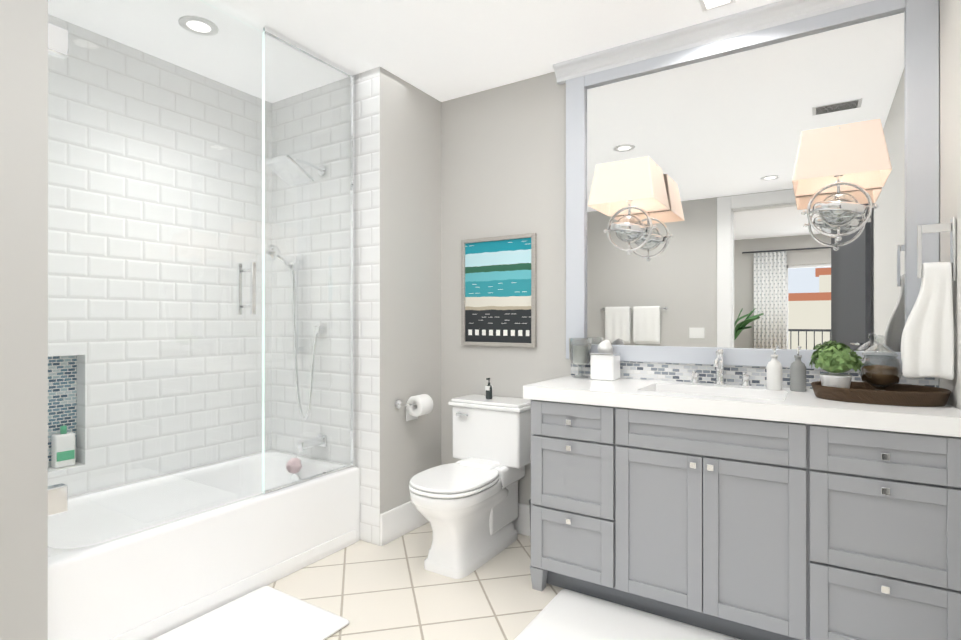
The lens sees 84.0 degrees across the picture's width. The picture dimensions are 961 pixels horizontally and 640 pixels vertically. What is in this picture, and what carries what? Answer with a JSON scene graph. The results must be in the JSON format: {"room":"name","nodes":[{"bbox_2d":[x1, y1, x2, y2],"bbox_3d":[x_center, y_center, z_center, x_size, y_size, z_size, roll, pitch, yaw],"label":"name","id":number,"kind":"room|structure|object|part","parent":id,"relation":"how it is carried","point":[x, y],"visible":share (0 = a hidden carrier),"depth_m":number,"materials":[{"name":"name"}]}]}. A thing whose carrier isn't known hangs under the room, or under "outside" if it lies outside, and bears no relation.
{"room":"bathroom","nodes":[
{"label":"bathroom","id":0,"kind":"room"},
{"bbox_2d":[0,0,47,639],"bbox_3d":[-1.747,-0.075,1.864,0.790,2.550,0.120,0,0,32],"label":"wall","id":1,"kind":"structure","parent":0,"point":[23,319],"depth_m":1.65,"materials":[{"name":"grey paint"}]},
{"bbox_2d":[48,14,271,497],"bbox_3d":[-1.756,-0.074,2.703,0.120,2.550,1.530,0,0,32],"label":"wall","id":2,"kind":"structure","parent":0,"point":[169,295],"depth_m":2.71,"materials":[{"name":"tile"}]},
{"bbox_2d":[51,425,74,467],"bbox_3d":[-1.909,0.577,2.445,0.052,0.184,0.080,0,0,32],"label":"bottle","id":3,"kind":"object","parent":2,"relation":"in","point":[64,446],"depth_m":2.43,"materials":[{"name":"white plastic"}]},
{"bbox_2d":[272,66,440,545],"bbox_3d":[-0.788,-0.074,3.393,1.020,2.550,0.670,0,0,32],"label":"wall block","id":4,"kind":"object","parent":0,"point":[398,238],"visible":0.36,"depth_m":3.03,"materials":[{"name":"white tile"}]},
{"bbox_2d":[265,154,325,451],"bbox_3d":[-1.042,-0.082,2.965,0.313,1.615,0.324,0,0,32],"label":"shower","id":5,"kind":"object","parent":4,"relation":"attached to","point":[302,173],"depth_m":3.01,"materials":[{"name":"silver metal"}]},
{"bbox_2d":[286,453,301,473],"bbox_3d":[-1.026,0.783,2.939,0.085,0.122,0.089,0,0,32],"label":"loofah","id":6,"kind":"object","parent":5,"relation":"hanging from","point":[296,468],"depth_m":2.92,"materials":[{"name":"pink"}]},
{"bbox_2d":[380,501,428,545],"bbox_3d":[-0.382,1.116,3.065,0.016,0.170,0.549,0,0,32],"label":"baseboard","id":7,"kind":"structure","parent":4,"relation":"attached to","point":[401,520],"depth_m":2.95,"materials":[{"name":"white"}]},
{"bbox_2d":[395,394,432,420],"bbox_3d":[-0.360,0.493,2.986,0.136,0.145,0.206,0,0,32],"label":"toilet paper holder","id":8,"kind":"object","parent":4,"relation":"attached to","point":[418,405],"visible":1,"depth_m":2.96,"materials":[{"name":"white paper"}]},
{"bbox_2d":[48,0,780,102],"bbox_3d":[-0.609,-1.401,1.355,3.500,0.100,3.930,0,0,32],"label":"ceiling","id":9,"kind":"structure","parent":0,"point":[442,50],"depth_m":2.52,"materials":[{"name":"white paint"}]},
{"bbox_2d":[178,15,218,35],"bbox_3d":[-1.291,-1.345,2.447,0.164,0.008,0.164,0,0,32],"label":"recessed light","id":10,"kind":"object","parent":9,"relation":"in","point":[198,24],"depth_m":2.44,"materials":[{"name":"white"}]},
{"bbox_2d":[699,0,735,11],"bbox_3d":[0.992,-1.346,2.242,0.130,0.008,0.130,0,0,32],"label":"recessed light","id":11,"kind":"object","parent":9,"relation":"in","point":[706,5],"visible":1,"depth_m":2.27,"materials":[{"name":"white"}]},
{"bbox_2d":[267,522,563,639],"bbox_3d":[-0.609,1.249,1.352,3.500,0.100,3.930,0,0,32],"label":"floor","id":12,"kind":"structure","parent":0,"point":[395,589],"depth_m":2.35,"materials":[{"name":"tile"}]},
{"bbox_2d":[48,450,359,639],"bbox_3d":[-1.349,1.000,2.516,0.762,0.400,1.406,0,0,32],"label":"bathtub","id":13,"kind":"object","parent":12,"relation":"on","point":[159,577],"visible":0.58,"depth_m":2.32,"materials":[{"name":"white ceramic"}]},
{"bbox_2d":[48,0,355,553],"bbox_3d":[-1.068,-0.274,2.341,0.118,2.146,1.406,0,0,32],"label":"glass","id":14,"kind":"object","parent":13,"relation":"on","point":[57,48],"visible":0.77,"depth_m":2.31,"materials":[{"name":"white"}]},
{"bbox_2d":[152,586,348,639],"bbox_3d":[-0.969,1.191,1.886,0.538,0.016,0.870,0,0,32],"label":"area rug","id":15,"kind":"object","parent":12,"relation":"on","point":[265,613],"visible":0.98,"depth_m":2.10,"materials":[{"name":"white fabric"}]},
{"bbox_2d":[409,394,530,578],"bbox_3d":[-0.057,0.819,2.733,0.452,0.764,0.740,0,0,32],"label":"toilet","id":16,"kind":"object","parent":12,"relation":"on","point":[466,506],"visible":0.98,"depth_m":2.72,"materials":[{"name":"white ceramic"}]},
{"bbox_2d":[485,378,492,398],"bbox_3d":[0.047,0.378,2.954,0.036,0.116,0.043,0,0,32],"label":"soap dispenser","id":17,"kind":"object","parent":16,"relation":"on","point":[488,388],"visible":1,"depth_m":2.94,"materials":[{"name":"grey"}]},
{"bbox_2d":[529,499,530,541],"bbox_3d":[0.339,1.071,2.770,0.176,0.258,0.176,0,0,32],"label":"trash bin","id":18,"kind":"object","parent":12,"relation":"on","point":[530,518],"visible":0.04,"depth_m":2.76,"materials":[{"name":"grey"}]},
{"bbox_2d":[514,589,740,639],"bbox_3d":[0.734,1.191,1.784,1.250,0.016,0.595,0,0,32],"label":"area rug","id":19,"kind":"object","parent":12,"relation":"on","point":[565,614],"visible":0.97,"depth_m":2.08,"materials":[{"name":"white fabric"}]},
{"bbox_2d":[523,375,960,639],"bbox_3d":[0.968,0.746,2.204,1.498,0.908,0.562,0,0,32],"label":"bathroom vanity","id":20,"kind":"object","parent":12,"relation":"on","point":[751,513],"visible":1,"depth_m":1.92,"materials":[{"name":"grey wood"}]},
{"bbox_2d":[569,338,591,377],"bbox_3d":[0.506,0.192,2.712,0.114,0.200,0.114,0,0,32],"label":"candle holder","id":21,"kind":"object","parent":20,"relation":"on","point":[579,358],"visible":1,"depth_m":2.68,"materials":[{"name":"clear glass"}]},
{"bbox_2d":[590,340,620,380],"bbox_3d":[0.614,0.194,2.626,0.120,0.196,0.120,0,0,32],"label":"tissue box","id":22,"kind":"object","parent":20,"relation":"on","point":[605,362],"visible":0.98,"depth_m":2.59,"materials":[{"name":"white ceramic"}]},
{"bbox_2d":[690,349,751,386],"bbox_3d":[1.047,0.211,2.353,0.256,0.160,0.153,0,0,32],"label":"faucet","id":23,"kind":"object","parent":20,"relation":"on","point":[718,363],"visible":1,"depth_m":2.38,"materials":[{"name":"silver metal"}]},
{"bbox_2d":[767,348,781,390],"bbox_3d":[1.227,0.203,2.230,0.058,0.176,0.064,0,0,32],"label":"soap dispenser","id":24,"kind":"object","parent":20,"relation":"on","point":[774,373],"visible":1,"depth_m":2.21,"materials":[{"name":"white ceramic"}]},
{"bbox_2d":[790,348,805,391],"bbox_3d":[1.302,0.203,2.189,0.058,0.176,0.064,0,0,32],"label":"soap dispenser","id":25,"kind":"object","parent":20,"relation":"on","point":[797,375],"visible":1,"depth_m":2.17,"materials":[{"name":"grey ceramic"}]},
{"bbox_2d":[811,381,951,406],"bbox_3d":[1.443,0.266,1.944,0.410,0.050,0.290,0,0,32],"label":"tray","id":26,"kind":"object","parent":20,"relation":"on","point":[901,395],"visible":0.94,"depth_m":1.85,"materials":[{"name":"wood"}]},
{"bbox_2d":[809,344,863,387],"bbox_3d":[1.330,0.186,1.997,0.172,0.189,0.175,0,0,32],"label":"potted plant","id":27,"kind":"object","parent":26,"relation":"on","point":[833,358],"visible":0.98,"depth_m":1.96,"materials":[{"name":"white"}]},
{"bbox_2d":[859,335,901,390],"bbox_3d":[1.496,0.168,1.999,0.128,0.225,0.128,0,0,32],"label":"apothecary jar","id":28,"kind":"object","parent":26,"relation":"on","point":[883,376],"visible":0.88,"depth_m":1.97,"materials":[{"name":"clear glass"}]},
{"bbox_2d":[441,71,570,504],"bbox_3d":[0.839,-0.074,2.692,2.480,2.550,0.120,0,0,32],"label":"wall","id":29,"kind":"structure","parent":0,"point":[503,160],"depth_m":3.06,"materials":[{"name":"grey paint"}]},
{"bbox_2d":[461,233,536,346],"bbox_3d":[0.098,-0.164,3.073,0.490,0.630,0.024,0,0,32],"label":"poster","id":30,"kind":"object","parent":29,"relation":"attached to","point":[498,290],"visible":0.98,"depth_m":3.06,"materials":[{"name":"multicoloured paper"}]},
{"bbox_2d":[513,503,529,535],"bbox_3d":[0.131,1.116,3.057,0.860,0.170,0.016,0,0,32],"label":"baseboard","id":31,"kind":"structure","parent":29,"relation":"attached to","point":[521,522],"depth_m":2.98,"materials":[{"name":"white"}]},
{"bbox_2d":[553,0,939,372],"bbox_3d":[1.066,-0.571,2.426,1.568,1.552,0.084,0,0,32],"label":"mirror","id":32,"kind":"object","parent":29,"relation":"attached to","point":[737,259],"visible":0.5,"depth_m":2.37,"materials":[{"name":"silver glass"}]},
{"bbox_2d":[588,156,669,254],"bbox_3d":[0.701,-0.510,2.506,0.302,0.413,0.316,0,0,32],"label":"sconce","id":33,"kind":"object","parent":32,"relation":"attached to","point":[639,233],"depth_m":2.43,"materials":[{"name":"beige fabric"}]},
{"bbox_3d":[0.697,-0.621,2.500,0.302,0.191,0.302,0,0,32],"label":"left sconce shade","id":34,"kind":"part","parent":33,"relation":"part of","materials":[{"name":"white fabric"}]},
{"bbox_2d":[792,118,891,240],"bbox_3d":[1.389,-0.511,2.071,0.302,0.413,0.316,0,0,32],"label":"sconce","id":35,"kind":"object","parent":32,"relation":"attached to","point":[837,215],"depth_m":1.99,"materials":[{"name":"beige fabric"}]},
{"bbox_3d":[1.385,-0.622,2.066,0.302,0.191,0.302,0,0,32],"label":"right sconce shade","id":36,"kind":"part","parent":35,"relation":"part of","materials":[{"name":"beige fabric"}]},
{"bbox_2d":[571,361,938,388],"bbox_3d":[1.115,0.249,2.438,1.498,0.086,0.010,0,0,32],"label":"backsplash","id":37,"kind":"structure","parent":29,"relation":"attached to","point":[667,371],"depth_m":2.47,"materials":[{"name":"grey tile"}]},
{"bbox_2d":[939,0,960,409],"bbox_3d":[0.788,-0.077,0.400,0.120,2.550,3.810,0,0,32],"label":"wall","id":38,"kind":"structure","parent":0,"point":[950,97],"depth_m":1.85,"materials":[{"name":"white paint"}]},
{"bbox_2d":[917,217,955,281],"bbox_3d":[1.555,-0.237,1.824,0.098,0.213,0.044,0,0,32],"label":"towel ring","id":39,"kind":"object","parent":38,"relation":"attached to","point":[950,227],"visible":0.85,"depth_m":1.82,"materials":[{"name":"silver metal"}]},
{"bbox_2d":[901,262,953,379],"bbox_3d":[1.534,0.002,1.837,0.136,0.398,0.072,0,0,32],"label":"hanging towel","id":40,"kind":"object","parent":39,"relation":"hanging from","point":[927,344],"visible":1,"depth_m":1.80,"materials":[{"name":"white fabric"}]}
]}

